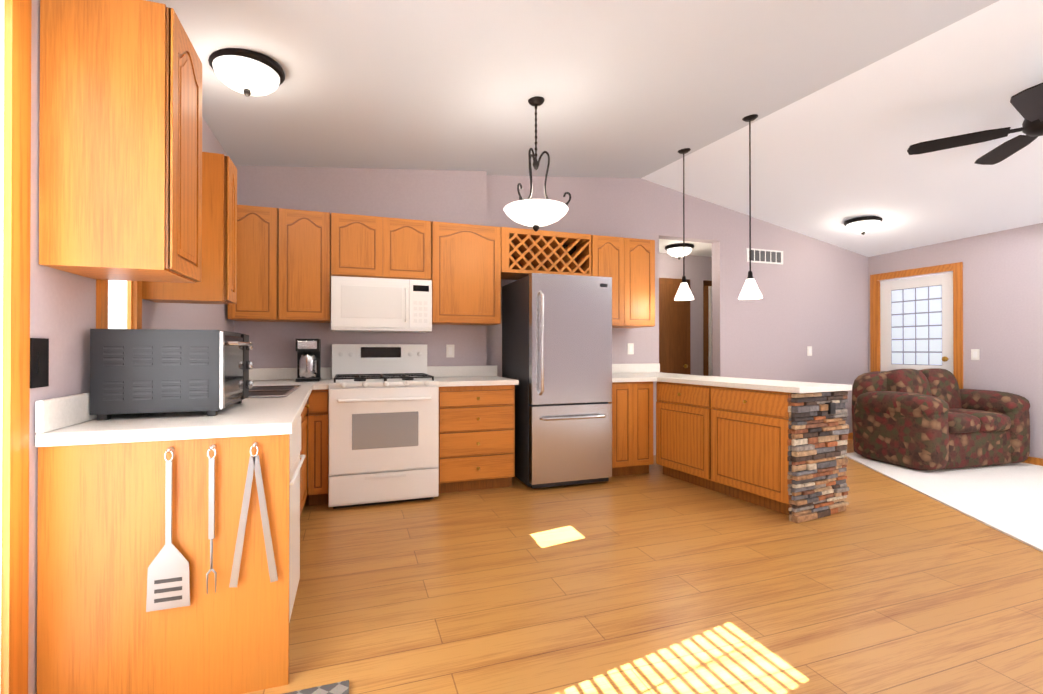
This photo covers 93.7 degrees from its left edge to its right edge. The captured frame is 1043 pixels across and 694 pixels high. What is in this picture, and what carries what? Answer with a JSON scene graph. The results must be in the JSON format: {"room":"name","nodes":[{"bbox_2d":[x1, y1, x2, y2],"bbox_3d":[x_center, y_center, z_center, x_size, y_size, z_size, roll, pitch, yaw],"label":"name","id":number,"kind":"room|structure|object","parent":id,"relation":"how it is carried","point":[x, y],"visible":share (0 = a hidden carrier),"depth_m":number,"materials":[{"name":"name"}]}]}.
{"room":"kitchen","nodes":[
{"label":"kitchen","id":0,"kind":"room"},
{"bbox_2d":[28,0,233,693],"bbox_3d":[-1.382,-0.210,1.001,0.140,2.771,6.760,0,0,-19],"label":"wall","id":1,"kind":"structure","parent":0,"point":[63,312],"depth_m":1.59,"materials":[{"name":"paint"}]},
{"bbox_2d":[0,0,31,693],"bbox_3d":[-1.167,0.056,0.452,0.128,2.235,2.023,0,0,-19],"label":"door frame","id":2,"kind":"structure","parent":1,"relation":"attached to","point":[15,115],"depth_m":1.37,"materials":[{"name":"brown wood"}]},
{"bbox_2d":[30,338,48,387],"bbox_3d":[-1.474,0.048,1.497,0.010,0.150,0.085,0,0,-19],"label":"electrical outlet","id":3,"kind":"object","parent":1,"relation":"attached to","point":[39,362],"visible":0.93,"depth_m":1.49,"materials":[{"name":"black plastic"}]},
{"bbox_2d":[96,280,141,328],"bbox_3d":[-1.657,-0.339,2.012,0.060,1.000,0.380,0,0,-19],"label":"window","id":4,"kind":"structure","parent":1,"relation":"in","point":[117,304],"depth_m":2.04,"materials":[{"name":"white glass"}]},
{"bbox_2d":[39,0,201,282],"bbox_3d":[-1.363,-0.686,1.708,0.344,0.870,0.340,0,0,-19],"label":"upper cabinet","id":5,"kind":"object","parent":1,"relation":"attached to","point":[120,155],"visible":1,"depth_m":1.56,"materials":[{"name":"brown wood"}]},
{"bbox_2d":[142,152,236,304],"bbox_3d":[-1.590,-0.567,2.362,0.344,0.700,0.185,0,0,-19],"label":"upper cabinet","id":6,"kind":"object","parent":1,"relation":"attached to","point":[217,284],"visible":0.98,"depth_m":2.31,"materials":[{"name":"brown wood"}]},
{"bbox_2d":[228,205,281,321],"bbox_3d":[-2.101,-0.645,3.878,0.340,0.870,0.327,0,0,-19],"label":"upper cabinet","id":7,"kind":"object","parent":1,"relation":"attached to","point":[257,258],"visible":0.88,"depth_m":3.73,"materials":[{"name":"brown wood"}]},
{"bbox_2d":[234,165,868,487],"bbox_3d":[1.119,-0.378,5.306,7.680,3.150,0.260,0,0,-19],"label":"wall","id":8,"kind":"structure","parent":0,"point":[814,293],"depth_m":5.37,"materials":[{"name":"paint"}]},
{"bbox_2d":[278,208,330,322],"bbox_3d":[-1.758,-0.644,3.996,0.375,0.870,0.327,0,0,-19],"label":"upper cabinet","id":9,"kind":"object","parent":8,"relation":"attached to","point":[304,270],"visible":1,"depth_m":3.84,"materials":[{"name":"brown wood"}]},
{"bbox_2d":[331,213,430,279],"bbox_3d":[-1.198,-0.826,4.191,0.800,0.505,0.327,0,0,-19],"label":"upper cabinet","id":10,"kind":"object","parent":8,"relation":"attached to","point":[377,247],"visible":1,"depth_m":4.03,"materials":[{"name":"brown wood"}]},
{"bbox_2d":[331,276,431,332],"bbox_3d":[-1.182,-0.349,4.140,0.794,0.430,0.428,0,0,-19],"label":"microwave","id":11,"kind":"object","parent":10,"relation":"attached to","point":[362,304],"visible":1,"depth_m":3.98,"materials":[{"name":"white plastic"}]},
{"bbox_2d":[446,345,453,356],"bbox_3d":[-0.660,0.037,4.544,0.075,0.120,0.010,0,0,-19],"label":"electrical outlet","id":12,"kind":"object","parent":8,"relation":"attached to","point":[449,350],"visible":1,"depth_m":4.54,"materials":[{"name":"white plastic"}]},
{"bbox_2d":[431,221,500,324],"bbox_3d":[-0.525,-0.642,4.423,0.615,0.870,0.327,0,0,-19],"label":"upper cabinet","id":13,"kind":"object","parent":8,"relation":"attached to","point":[466,272],"visible":1,"depth_m":4.26,"materials":[{"name":"brown wood"}]},
{"bbox_2d":[501,227,590,279],"bbox_3d":[0.172,-0.873,4.734,0.895,0.405,0.437,0,0,-19],"label":"wine rack","id":14,"kind":"object","parent":8,"relation":"attached to","point":[525,252],"visible":0.77,"depth_m":4.56,"materials":[{"name":"brown wood"}]},
{"bbox_2d":[591,235,654,327],"bbox_3d":[0.934,-0.639,4.991,0.705,0.870,0.447,0,0,-19],"label":"upper cabinet","id":15,"kind":"object","parent":8,"relation":"attached to","point":[627,265],"visible":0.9,"depth_m":4.80,"materials":[{"name":"brown wood"}]},
{"bbox_2d":[627,343,633,353],"bbox_3d":[1.186,0.020,5.310,0.075,0.120,0.010,0,0,-19],"label":"electrical outlet","id":16,"kind":"object","parent":8,"relation":"attached to","point":[630,348],"visible":1,"depth_m":5.30,"materials":[{"name":"white plastic"}]},
{"bbox_2d":[746,248,782,264],"bbox_3d":[2.951,-1.098,5.925,0.564,0.166,0.013,0,0,-19],"label":"air vent","id":17,"kind":"object","parent":8,"relation":"in","point":[767,256],"visible":0.96,"depth_m":5.92,"materials":[{"name":"white metal"}]},
{"bbox_2d":[807,346,811,355],"bbox_3d":[3.629,0.051,6.155,0.075,0.120,0.010,0,0,-19],"label":"light switch","id":18,"kind":"object","parent":8,"relation":"attached to","point":[809,350],"depth_m":6.15,"materials":[{"name":"white plastic"}]},
{"bbox_2d":[847,432,852,439],"bbox_3d":[3.475,1.159,6.087,2.427,0.085,0.028,0,0,-19],"label":"baseboard","id":19,"kind":"structure","parent":8,"relation":"attached to","point":[850,436],"depth_m":6.37,"materials":[{"name":"brown wood"}]},
{"bbox_2d":[146,0,1042,256],"bbox_3d":[2.181,-1.588,2.240,7.680,0.800,6.760,0,0,-19],"label":"ceiling","id":20,"kind":"structure","parent":0,"point":[848,102],"depth_m":3.30,"materials":[{"name":"grey paint"}]},
{"bbox_2d":[208,48,284,96],"bbox_3d":[-1.479,-1.434,2.636,0.370,0.168,0.370,0,0,-19],"label":"ceiling light","id":21,"kind":"object","parent":20,"relation":"attached to","point":[246,73],"visible":1,"depth_m":2.55,"materials":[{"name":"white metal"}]},
{"bbox_2d":[504,96,570,230],"bbox_3d":[0.098,-1.230,3.317,0.443,0.901,0.454,0,0,-19],"label":"pendant light","id":22,"kind":"object","parent":20,"relation":"hanging from","point":[535,214],"visible":1,"depth_m":3.23,"materials":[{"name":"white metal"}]},
{"bbox_2d":[674,148,693,300],"bbox_3d":[1.522,-1.149,4.584,0.180,1.412,0.180,0,0,-19],"label":"mini pendant light","id":23,"kind":"object","parent":20,"relation":"hanging from","point":[683,293],"visible":1,"depth_m":4.57,"materials":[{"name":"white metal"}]},
{"bbox_2d":[738,114,762,299],"bbox_3d":[1.839,-1.125,3.933,0.180,1.470,0.180,0,0,-19],"label":"mini pendant light","id":24,"kind":"object","parent":20,"relation":"hanging from","point":[750,290],"visible":0.94,"depth_m":3.93,"materials":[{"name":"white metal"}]},
{"bbox_2d":[844,216,882,234],"bbox_3d":[3.843,-1.343,5.498,0.370,0.168,0.370,0,0,-19],"label":"ceiling light","id":25,"kind":"object","parent":20,"relation":"attached to","point":[862,225],"visible":0.98,"depth_m":5.40,"materials":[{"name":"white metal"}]},
{"bbox_2d":[907,83,1042,164],"bbox_3d":[3.421,-1.539,3.114,1.368,0.313,1.322,0,0,-19],"label":"fan","id":26,"kind":"object","parent":20,"relation":"hanging from","point":[1027,103],"visible":1,"depth_m":3.35,"materials":[{"name":"black wood"}]},
{"bbox_2d":[244,439,1042,693],"bbox_3d":[2.004,1.214,2.737,7.680,0.060,7.840,0,0,-19],"label":"floor","id":27,"kind":"structure","parent":0,"point":[655,580],"depth_m":2.32,"materials":[{"name":"brown wood"}]},
{"bbox_2d":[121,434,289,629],"bbox_3d":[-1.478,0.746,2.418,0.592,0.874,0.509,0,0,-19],"label":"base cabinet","id":28,"kind":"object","parent":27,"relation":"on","point":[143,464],"depth_m":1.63,"materials":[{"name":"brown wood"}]},
{"bbox_2d":[146,446,189,611],"bbox_3d":[-1.141,0.585,1.584,0.120,0.519,0.028,0,0,-19],"label":"hanging utensil","id":29,"kind":"object","parent":28,"relation":"attached to","point":[168,581],"depth_m":1.58,"materials":[{"name":"silver metal"}]},
{"bbox_2d":[206,444,216,593],"bbox_3d":[-1.027,0.570,1.624,0.031,0.489,0.028,0,0,-19],"label":"hanging utensil","id":30,"kind":"object","parent":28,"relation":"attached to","point":[211,529],"depth_m":1.61,"materials":[{"name":"silver metal"}]},
{"bbox_2d":[229,442,277,586],"bbox_3d":[-0.909,0.566,1.665,0.147,0.480,0.028,0,0,-19],"label":"hanging utensil","id":31,"kind":"object","parent":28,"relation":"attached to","point":[254,463],"depth_m":1.66,"materials":[{"name":"silver metal"}]},
{"bbox_2d":[289,416,305,621],"bbox_3d":[-1.238,0.742,1.907,0.687,0.868,0.603,0,0,-19],"label":"dishwasher","id":32,"kind":"object","parent":27,"relation":"on","point":[296,462],"visible":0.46,"depth_m":2.08,"materials":[{"name":"white plastic"}]},
{"bbox_2d":[300,407,304,515],"bbox_3d":[-1.615,0.748,2.815,0.592,0.874,0.568,0,0,-19],"label":"base cabinet","id":33,"kind":"object","parent":27,"relation":"on","point":[302,470],"depth_m":3.22,"materials":[{"name":"brown wood"}]},
{"bbox_2d":[305,402,308,499],"bbox_3d":[-1.759,0.750,3.231,0.592,0.874,0.549,0,0,-19],"label":"base cabinet","id":34,"kind":"object","parent":27,"relation":"on","point":[306,405],"depth_m":3.49,"materials":[{"name":"brown wood"}]},
{"bbox_2d":[35,368,326,446],"bbox_3d":[-1.556,0.239,2.836,0.720,0.140,2.642,0,0,-19],"label":"countertop","id":35,"kind":"structure","parent":34,"relation":"on","point":[69,420],"depth_m":1.68,"materials":[{"name":"stone"}]},
{"bbox_2d":[90,329,252,419],"bbox_3d":[-1.397,0.100,2.040,0.453,0.328,0.503,0,0,-19],"label":"toaster oven","id":36,"kind":"object","parent":35,"relation":"on","point":[134,371],"visible":1,"depth_m":1.81,"materials":[{"name":"grey metal"}]},
{"bbox_2d":[248,385,300,397],"bbox_3d":[-1.593,0.262,2.894,0.452,0.010,0.792,0,0,-19],"label":"sink","id":37,"kind":"object","parent":35,"relation":"in","point":[270,391],"visible":0.48,"depth_m":2.91,"materials":[{"name":"grey metal"}]},
{"bbox_2d":[295,339,320,381],"bbox_3d":[-1.713,0.103,3.936,0.174,0.338,0.213,0,0,-19],"label":"coffee maker","id":38,"kind":"object","parent":35,"relation":"on","point":[308,360],"visible":1,"depth_m":3.86,"materials":[{"name":"black plastic"}]},
{"bbox_2d":[284,680,348,693],"bbox_3d":[-0.629,1.172,1.249,0.350,0.009,0.870,0,0,-19],"label":"mat","id":39,"kind":"object","parent":27,"relation":"on","point":[341,687],"visible":1,"depth_m":1.67,"materials":[{"name":"grey fabric"}]},
{"bbox_2d":[308,388,328,505],"bbox_3d":[-1.595,0.753,3.888,0.137,0.874,0.624,0,0,-19],"label":"base cabinet","id":40,"kind":"object","parent":27,"relation":"on","point":[318,426],"visible":0.96,"depth_m":3.60,"materials":[{"name":"brown wood"}]},
{"bbox_2d":[327,367,331,389],"bbox_3d":[-1.534,0.244,3.895,0.015,0.140,0.654,0,0,-19],"label":"countertop","id":41,"kind":"structure","parent":40,"relation":"on","point":[329,370],"depth_m":4.18,"materials":[{"name":"laminate"}]},
{"bbox_2d":[328,344,438,508],"bbox_3d":[-1.119,0.583,3.955,0.796,1.215,0.781,0,0,-19],"label":"range","id":42,"kind":"object","parent":27,"relation":"on","point":[383,423],"visible":1,"depth_m":3.66,"materials":[{"name":"white metal"}]},
{"bbox_2d":[439,385,514,493],"bbox_3d":[-0.454,0.755,4.266,0.648,0.874,0.655,0,0,-19],"label":"drawers","id":43,"kind":"object","parent":27,"relation":"on","point":[476,437],"visible":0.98,"depth_m":3.99,"materials":[{"name":"brown wood"}]},
{"bbox_2d":[427,366,518,386],"bbox_3d":[-0.446,0.246,4.271,0.671,0.140,0.654,0,0,-19],"label":"countertop","id":44,"kind":"structure","parent":43,"relation":"on","point":[447,376],"depth_m":4.46,"materials":[{"name":"stone"}]},
{"bbox_2d":[502,273,611,487],"bbox_3d":[0.311,0.293,4.500,0.750,1.800,0.908,0,0,-19],"label":"fridge","id":45,"kind":"object","parent":27,"relation":"on","point":[557,346],"visible":0.94,"depth_m":4.15,"materials":[{"name":"grey metal"}]},
{"bbox_2d":[608,381,653,476],"bbox_3d":[0.896,0.758,4.812,0.460,0.874,0.744,0,0,-19],"label":"base cabinet","id":46,"kind":"object","parent":27,"relation":"on","point":[632,428],"visible":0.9,"depth_m":4.47,"materials":[{"name":"brown wood"}]},
{"bbox_2d":[612,363,701,381],"bbox_3d":[1.163,0.249,4.891,1.075,0.140,0.774,0,0,-19],"label":"countertop","id":47,"kind":"structure","parent":46,"relation":"on","point":[632,373],"depth_m":5.18,"materials":[{"name":"stone"}]},
{"bbox_2d":[656,381,790,514],"bbox_3d":[1.766,0.754,4.064,0.562,0.874,1.350,0,0,-26],"label":"base cabinet","id":48,"kind":"object","parent":27,"relation":"on","point":[728,441],"visible":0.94,"depth_m":3.83,"materials":[{"name":"brown wood"}]},
{"bbox_2d":[657,375,851,393],"bbox_3d":[1.804,0.295,4.043,0.585,0.040,1.445,0,0,-26],"label":"countertop","id":49,"kind":"structure","parent":48,"relation":"on","point":[777,385],"depth_m":3.68,"materials":[{"name":"stone"}]},
{"bbox_2d":[787,391,848,522],"bbox_3d":[2.101,0.751,3.430,0.614,0.874,0.078,0,0,-26],"label":"stone pillar","id":50,"kind":"structure","parent":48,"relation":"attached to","point":[818,430],"depth_m":3.40,"materials":[{"name":"multicoloured stone"}]},
{"bbox_2d":[845,452,1042,551],"bbox_3d":[3.490,1.175,2.333,4.845,0.014,5.815,0,0,-19],"label":"floor carpet","id":51,"kind":"object","parent":27,"relation":"on","point":[1006,499],"depth_m":4.01,"materials":[{"name":"white carpet"}]},
{"bbox_2d":[852,368,1029,470],"bbox_3d":[4.308,0.706,5.102,1.420,0.952,0.920,0,0,-15],"label":"sofa","id":52,"kind":"object","parent":51,"relation":"on","point":[930,419],"visible":1,"depth_m":4.81,"materials":[{"name":"fabric"}]},
{"bbox_2d":[659,253,711,375],"bbox_3d":[2.235,-0.043,6.251,3.270,2.490,0.800,0,0,-19],"label":"wall","id":53,"kind":"structure","parent":0,"point":[698,270],"depth_m":6.61,"materials":[{"name":"paint"}]},
{"bbox_2d":[659,284,687,373],"bbox_3d":[1.850,0.181,6.371,0.760,2.018,0.112,0,0,-19],"label":"hall door","id":54,"kind":"structure","parent":53,"relation":"in","point":[672,335],"depth_m":6.43,"materials":[{"name":"brown wood"}]},
{"bbox_2d":[659,278,711,375],"bbox_3d":[2.365,0.149,6.601,2.035,2.110,0.018,0,0,-19],"label":"door frame","id":55,"kind":"structure","parent":53,"relation":"attached to","point":[706,283],"depth_m":6.64,"materials":[{"name":"brown wood"}]},
{"bbox_2d":[708,286,711,375],"bbox_3d":[2.906,0.183,6.774,0.752,2.018,0.041,0,0,-19],"label":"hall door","id":56,"kind":"structure","parent":53,"relation":"in","point":[710,324],"depth_m":6.64,"materials":[{"name":"brown"}]},
{"bbox_2d":[659,239,711,256],"bbox_3d":[2.235,-1.268,6.258,3.270,0.060,0.799,0,0,-19],"label":"ceiling","id":57,"kind":"structure","parent":0,"point":[701,249],"depth_m":6.09,"materials":[{"name":"white paint"}]},
{"bbox_2d":[665,243,693,259],"bbox_3d":[1.942,-1.155,6.011,0.350,0.168,0.350,0,0,-19],"label":"light","id":58,"kind":"object","parent":57,"relation":"attached to","point":[674,250],"visible":0.96,"depth_m":5.91,"materials":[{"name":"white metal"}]},
{"bbox_2d":[868,223,1042,458],"bbox_3d":[5.767,-0.123,3.399,0.140,2.622,6.620,0,0,-19],"label":"wall","id":59,"kind":"structure","parent":0,"point":[1003,301],"depth_m":5.18,"materials":[{"name":"paint"}]},
{"bbox_2d":[880,272,952,373],"bbox_3d":[4.815,0.166,5.989,0.115,2.046,0.836,0,0,-19],"label":"door","id":60,"kind":"structure","parent":59,"relation":"in","point":[916,323],"depth_m":5.97,"materials":[{"name":"white wood"}]},
{"bbox_2d":[870,262,962,388],"bbox_3d":[4.804,0.123,5.985,0.048,2.155,1.030,0,0,-19],"label":"door frame","id":61,"kind":"structure","parent":59,"relation":"attached to","point":[956,269],"depth_m":5.75,"materials":[{"name":"brown wood"}]},
{"bbox_2d":[971,349,979,359],"bbox_3d":[4.999,0.084,5.386,0.010,0.120,0.075,0,0,-19],"label":"light switch","id":62,"kind":"object","parent":59,"relation":"attached to","point":[975,354],"visible":1,"depth_m":5.38,"materials":[{"name":"white plastic"}]},
{"bbox_2d":[1022,456,1042,465],"bbox_3d":[5.841,1.143,2.942,0.013,0.085,5.379,0,0,-19],"label":"baseboard","id":63,"kind":"structure","parent":59,"relation":"attached to","point":[1034,460],"depth_m":4.91,"materials":[{"name":"brown wood"}]}
]}

